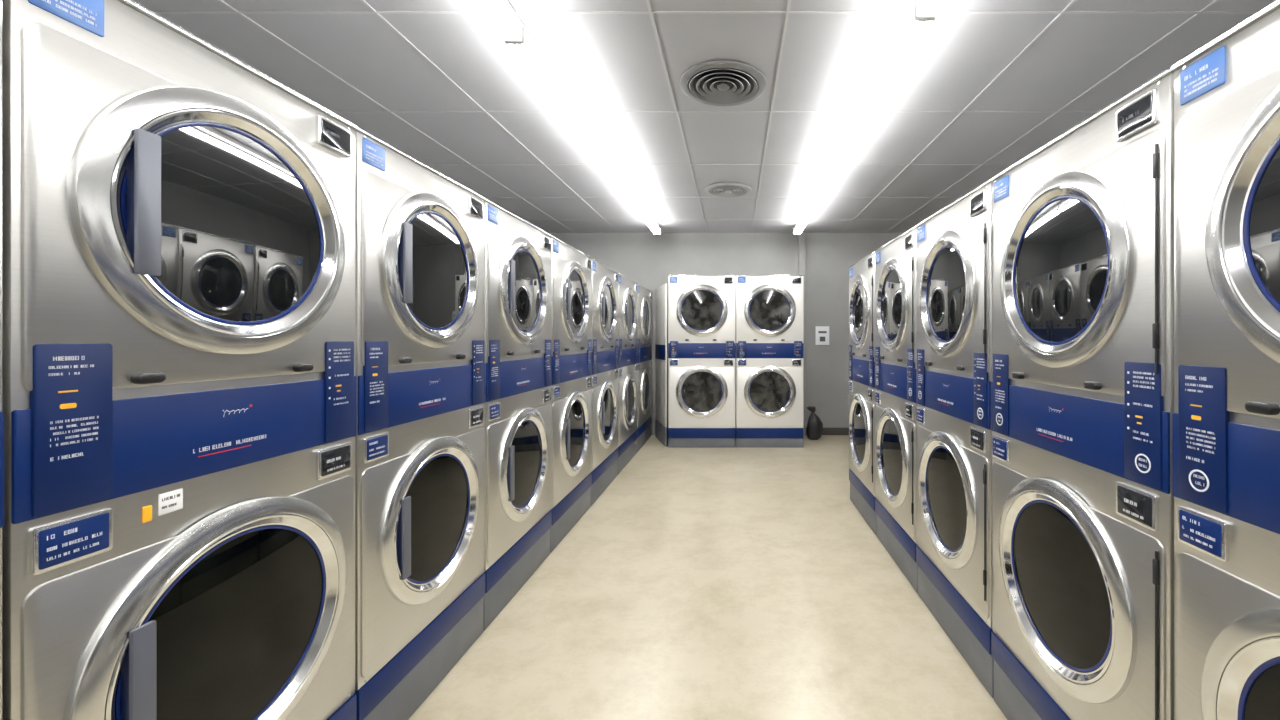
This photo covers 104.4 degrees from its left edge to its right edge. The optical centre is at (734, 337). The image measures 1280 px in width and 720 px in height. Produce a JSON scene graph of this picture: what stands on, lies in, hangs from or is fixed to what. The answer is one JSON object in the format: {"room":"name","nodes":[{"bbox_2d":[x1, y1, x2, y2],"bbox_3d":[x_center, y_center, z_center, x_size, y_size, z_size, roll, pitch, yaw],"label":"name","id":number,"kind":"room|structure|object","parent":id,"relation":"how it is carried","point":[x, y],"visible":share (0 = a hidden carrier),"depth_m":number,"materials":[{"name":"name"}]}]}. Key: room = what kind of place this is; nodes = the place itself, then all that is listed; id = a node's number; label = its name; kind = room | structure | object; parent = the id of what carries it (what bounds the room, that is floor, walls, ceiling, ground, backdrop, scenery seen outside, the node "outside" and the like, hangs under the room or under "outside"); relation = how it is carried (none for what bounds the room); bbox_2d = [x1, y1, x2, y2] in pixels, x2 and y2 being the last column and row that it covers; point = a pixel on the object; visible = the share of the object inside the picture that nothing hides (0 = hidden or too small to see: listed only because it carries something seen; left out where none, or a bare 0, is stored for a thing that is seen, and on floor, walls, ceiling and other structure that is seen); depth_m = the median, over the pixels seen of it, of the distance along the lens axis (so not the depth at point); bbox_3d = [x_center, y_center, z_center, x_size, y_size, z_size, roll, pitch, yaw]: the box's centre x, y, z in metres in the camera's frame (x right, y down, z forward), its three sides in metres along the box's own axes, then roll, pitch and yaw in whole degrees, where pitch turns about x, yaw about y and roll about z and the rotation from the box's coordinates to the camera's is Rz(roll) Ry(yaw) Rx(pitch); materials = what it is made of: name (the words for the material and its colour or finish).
{"room":"laundry","nodes":[
{"label":"laundry","id":0,"kind":"room"},
{"bbox_2d":[132,0,1276,232],"bbox_3d":[0.000,-1.580,2.260,5.800,0.100,9.720,0,0,0],"label":"ceiling","id":1,"kind":"structure","parent":0,"point":[606,62],"depth_m":2.96,"materials":[{"name":"grey tile"}]},
{"bbox_2d":[473,0,522,40],"bbox_3d":[-1.045,-1.444,1.155,0.091,0.159,2.310,0,0,0],"label":"fluorescent light","id":2,"kind":"object","parent":1,"relation":"attached to","point":[512,30],"visible":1,"depth_m":2.21,"materials":[{"name":"white plastic"}]},
{"bbox_2d":[505,17,627,188],"bbox_3d":[-1.045,-1.444,3.460,0.091,0.159,2.280,0,0,0],"label":"fluorescent light","id":3,"kind":"object","parent":1,"relation":"attached to","point":[529,44],"visible":0.85,"depth_m":2.94,"materials":[{"name":"white plastic"}]},
{"bbox_2d":[619,177,660,233],"bbox_3d":[-1.045,-1.444,5.605,0.091,0.159,1.990,0,0,0],"label":"fluorescent light","id":4,"kind":"object","parent":1,"relation":"attached to","point":[631,190],"visible":0.87,"depth_m":5.41,"materials":[{"name":"white plastic"}]},
{"bbox_2d":[152,0,1259,232],"bbox_3d":[0.000,-1.528,2.260,5.800,0.004,9.720,0,0,0],"label":"ceiling grid","id":5,"kind":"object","parent":1,"relation":"attached to","point":[650,12],"depth_m":3.16,"materials":[{"name":"silver metal"}]},
{"bbox_2d":[680,60,766,105],"bbox_3d":[-0.070,-1.513,2.950,0.520,0.022,0.520,0,0,0],"label":"ceiling vent","id":6,"kind":"object","parent":1,"relation":"in","point":[721,82],"visible":1,"depth_m":2.92,"materials":[{"name":"silver metal"}]},
{"bbox_2d":[705,183,750,197],"bbox_3d":[-0.070,-1.513,5.050,0.480,0.022,0.480,0,0,0],"label":"ceiling vent","id":7,"kind":"object","parent":1,"relation":"in","point":[726,190],"visible":1,"depth_m":5.03,"materials":[{"name":"silver metal"}]},
{"bbox_2d":[794,169,832,233],"bbox_3d":[0.835,-1.444,5.505,0.091,0.159,2.190,0,0,0],"label":"fluorescent light","id":8,"kind":"object","parent":1,"relation":"attached to","point":[821,183],"visible":0.87,"depth_m":5.21,"materials":[{"name":"white plastic"}]},
{"bbox_2d":[823,0,934,181],"bbox_3d":[0.835,-1.444,3.275,0.091,0.159,2.250,0,0,0],"label":"fluorescent light","id":9,"kind":"object","parent":1,"relation":"attached to","point":[911,21],"visible":0.85,"depth_m":2.75,"materials":[{"name":"white plastic"}]},
{"bbox_2d":[916,0,945,17],"bbox_3d":[0.835,-1.444,1.060,0.091,0.159,2.160,0,0,0],"label":"fluorescent light","id":10,"kind":"object","parent":1,"relation":"attached to","point":[924,8],"visible":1,"depth_m":2.13,"materials":[{"name":"white plastic"}]},
{"bbox_2d":[408,435,1006,719],"bbox_3d":[0.000,1.460,2.260,5.800,0.100,9.720,0,0,0],"label":"floor","id":11,"kind":"structure","parent":0,"point":[735,583],"depth_m":2.49,"materials":[{"name":"tile"}]},
{"bbox_2d":[0,0,3,719],"bbox_3d":[-1.605,0.370,0.413,0.889,2.080,0.784,0,0,0],"label":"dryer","id":12,"kind":"object","parent":11,"relation":"on","point":[1,412],"visible":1,"depth_m":0.80,"materials":[{"name":"metal"}]},
{"bbox_2d":[2,0,357,719],"bbox_3d":[-1.605,0.370,1.181,0.889,2.080,0.741,0,0,0],"label":"dryer","id":13,"kind":"object","parent":11,"relation":"on","point":[179,380],"visible":1,"depth_m":1.03,"materials":[{"name":"metal"}]},
{"bbox_2d":[162,494,179,508],"bbox_3d":[-1.198,0.347,1.041,0.001,0.022,0.033,0,0,0],"label":"print","id":14,"kind":"object","parent":13,"relation":"attached to","point":[169,501],"depth_m":1.04,"materials":[{"name":"white paper"}]},
{"bbox_2d":[355,128,485,719],"bbox_3d":[-1.605,0.370,1.955,0.889,2.080,0.794,0,0,0],"label":"dryer","id":15,"kind":"object","parent":11,"relation":"on","point":[420,232],"visible":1,"depth_m":1.82,"materials":[{"name":"metal"}]},
{"bbox_2d":[483,199,551,630],"bbox_3d":[-1.605,0.370,2.780,0.889,2.080,0.844,0,0,0],"label":"dryer","id":16,"kind":"object","parent":11,"relation":"on","point":[518,358],"visible":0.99,"depth_m":2.66,"materials":[{"name":"metal"}]},
{"bbox_2d":[550,236,591,552],"bbox_3d":[-1.605,0.370,3.652,0.889,2.080,0.889,0,0,0],"label":"dryer","id":17,"kind":"object","parent":11,"relation":"on","point":[571,276],"visible":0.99,"depth_m":3.53,"materials":[{"name":"metal"}]},
{"bbox_2d":[591,258,618,505],"bbox_3d":[-1.605,0.370,4.565,0.889,2.080,0.924,0,0,0],"label":"dryer","id":18,"kind":"object","parent":11,"relation":"on","point":[604,388],"visible":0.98,"depth_m":4.48,"materials":[{"name":"metal"}]},
{"bbox_2d":[617,273,637,474],"bbox_3d":[-1.605,0.370,5.525,0.889,2.080,0.984,0,0,0],"label":"dryer","id":19,"kind":"object","parent":11,"relation":"on","point":[627,288],"visible":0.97,"depth_m":5.42,"materials":[{"name":"metal"}]},
{"bbox_2d":[637,284,651,451],"bbox_3d":[-1.605,0.370,6.537,0.889,2.080,1.029,0,0,0],"label":"dryer","id":20,"kind":"object","parent":11,"relation":"on","point":[644,372],"visible":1,"depth_m":6.45,"materials":[{"name":"metal"}]},
{"bbox_2d":[655,283,666,446],"bbox_3d":[-1.013,0.350,6.692,0.026,2.120,0.690,0,0,-20],"label":"filler panel","id":21,"kind":"object","parent":11,"relation":"on","point":[661,291],"visible":1,"depth_m":6.61,"materials":[{"name":"metal"}]},
{"bbox_2d":[668,275,735,447],"bbox_3d":[-0.426,0.300,6.665,0.866,2.220,0.790,0,0,0],"label":"dryer","id":22,"kind":"object","parent":11,"relation":"on","point":[701,308],"visible":1,"depth_m":6.29,"materials":[{"name":"metal"}]},
{"bbox_2d":[736,275,803,447],"bbox_3d":[0.449,0.300,6.665,0.866,2.220,0.790,0,0,0],"label":"dryer","id":23,"kind":"object","parent":11,"relation":"on","point":[769,308],"visible":1,"depth_m":6.29,"materials":[{"name":"metal"}]},
{"bbox_2d":[806,406,822,439],"bbox_3d":[1.107,1.180,6.830,0.230,0.460,0.164,0,0,0],"label":"bag","id":24,"kind":"object","parent":11,"relation":"on","point":[814,431],"visible":1,"depth_m":6.78,"materials":[{"name":"black plastic"}]},
{"bbox_2d":[849,251,875,534],"bbox_3d":[1.410,0.395,3.896,0.880,2.030,0.784,0,0,0],"label":"dryer","id":25,"kind":"object","parent":11,"relation":"on","point":[862,404],"visible":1,"depth_m":3.81,"materials":[{"name":"metal"}]},
{"bbox_2d":[875,226,917,592],"bbox_3d":[1.410,0.395,3.097,0.880,2.030,0.784,0,0,0],"label":"dryer","id":26,"kind":"object","parent":11,"relation":"on","point":[895,272],"visible":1,"depth_m":3.00,"materials":[{"name":"metal"}]},
{"bbox_2d":[916,180,993,697],"bbox_3d":[1.410,0.395,2.307,0.880,2.030,0.784,0,0,0],"label":"dryer","id":27,"kind":"object","parent":11,"relation":"on","point":[954,253],"visible":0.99,"depth_m":2.18,"materials":[{"name":"metal"}]},
{"bbox_2d":[990,69,1174,719],"bbox_3d":[1.410,0.395,1.517,0.880,2.030,0.784,0,0,0],"label":"dryer","id":28,"kind":"object","parent":11,"relation":"on","point":[1082,384],"visible":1,"depth_m":1.38,"materials":[{"name":"metal"}]},
{"bbox_2d":[1171,0,1279,719],"bbox_3d":[1.410,0.395,0.727,0.880,2.030,0.784,0,0,0],"label":"dryer","id":29,"kind":"object","parent":11,"relation":"on","point":[1226,415],"visible":1,"depth_m":0.98,"materials":[{"name":"metal"}]},
{"bbox_2d":[548,233,902,434],"bbox_3d":[0.000,-0.060,7.170,5.800,3.140,0.100,0,0,0],"label":"wall","id":30,"kind":"structure","parent":0,"point":[647,259],"depth_m":7.12,"materials":[{"name":"grey paint"}]},
{"bbox_2d":[798,233,805,435],"bbox_3d":[0.970,-0.055,7.090,0.100,2.930,0.060,0,0,0],"label":"trim","id":31,"kind":"structure","parent":30,"relation":"attached to","point":[802,236],"depth_m":7.06,"materials":[{"name":"grey paint"}]},
{"bbox_2d":[816,326,828,344],"bbox_3d":[1.270,-0.035,7.115,0.200,0.270,0.009,0,0,0],"label":"notice","id":32,"kind":"object","parent":30,"relation":"attached to","point":[822,332],"visible":1,"depth_m":7.11,"materials":[{"name":"white paper"}]},
{"bbox_2d":[806,428,848,434],"bbox_3d":[1.960,1.355,7.112,1.880,0.110,0.015,0,0,0],"label":"baseboard","id":33,"kind":"structure","parent":30,"relation":"attached to","point":[826,431],"depth_m":7.11,"materials":[{"name":"grey"}]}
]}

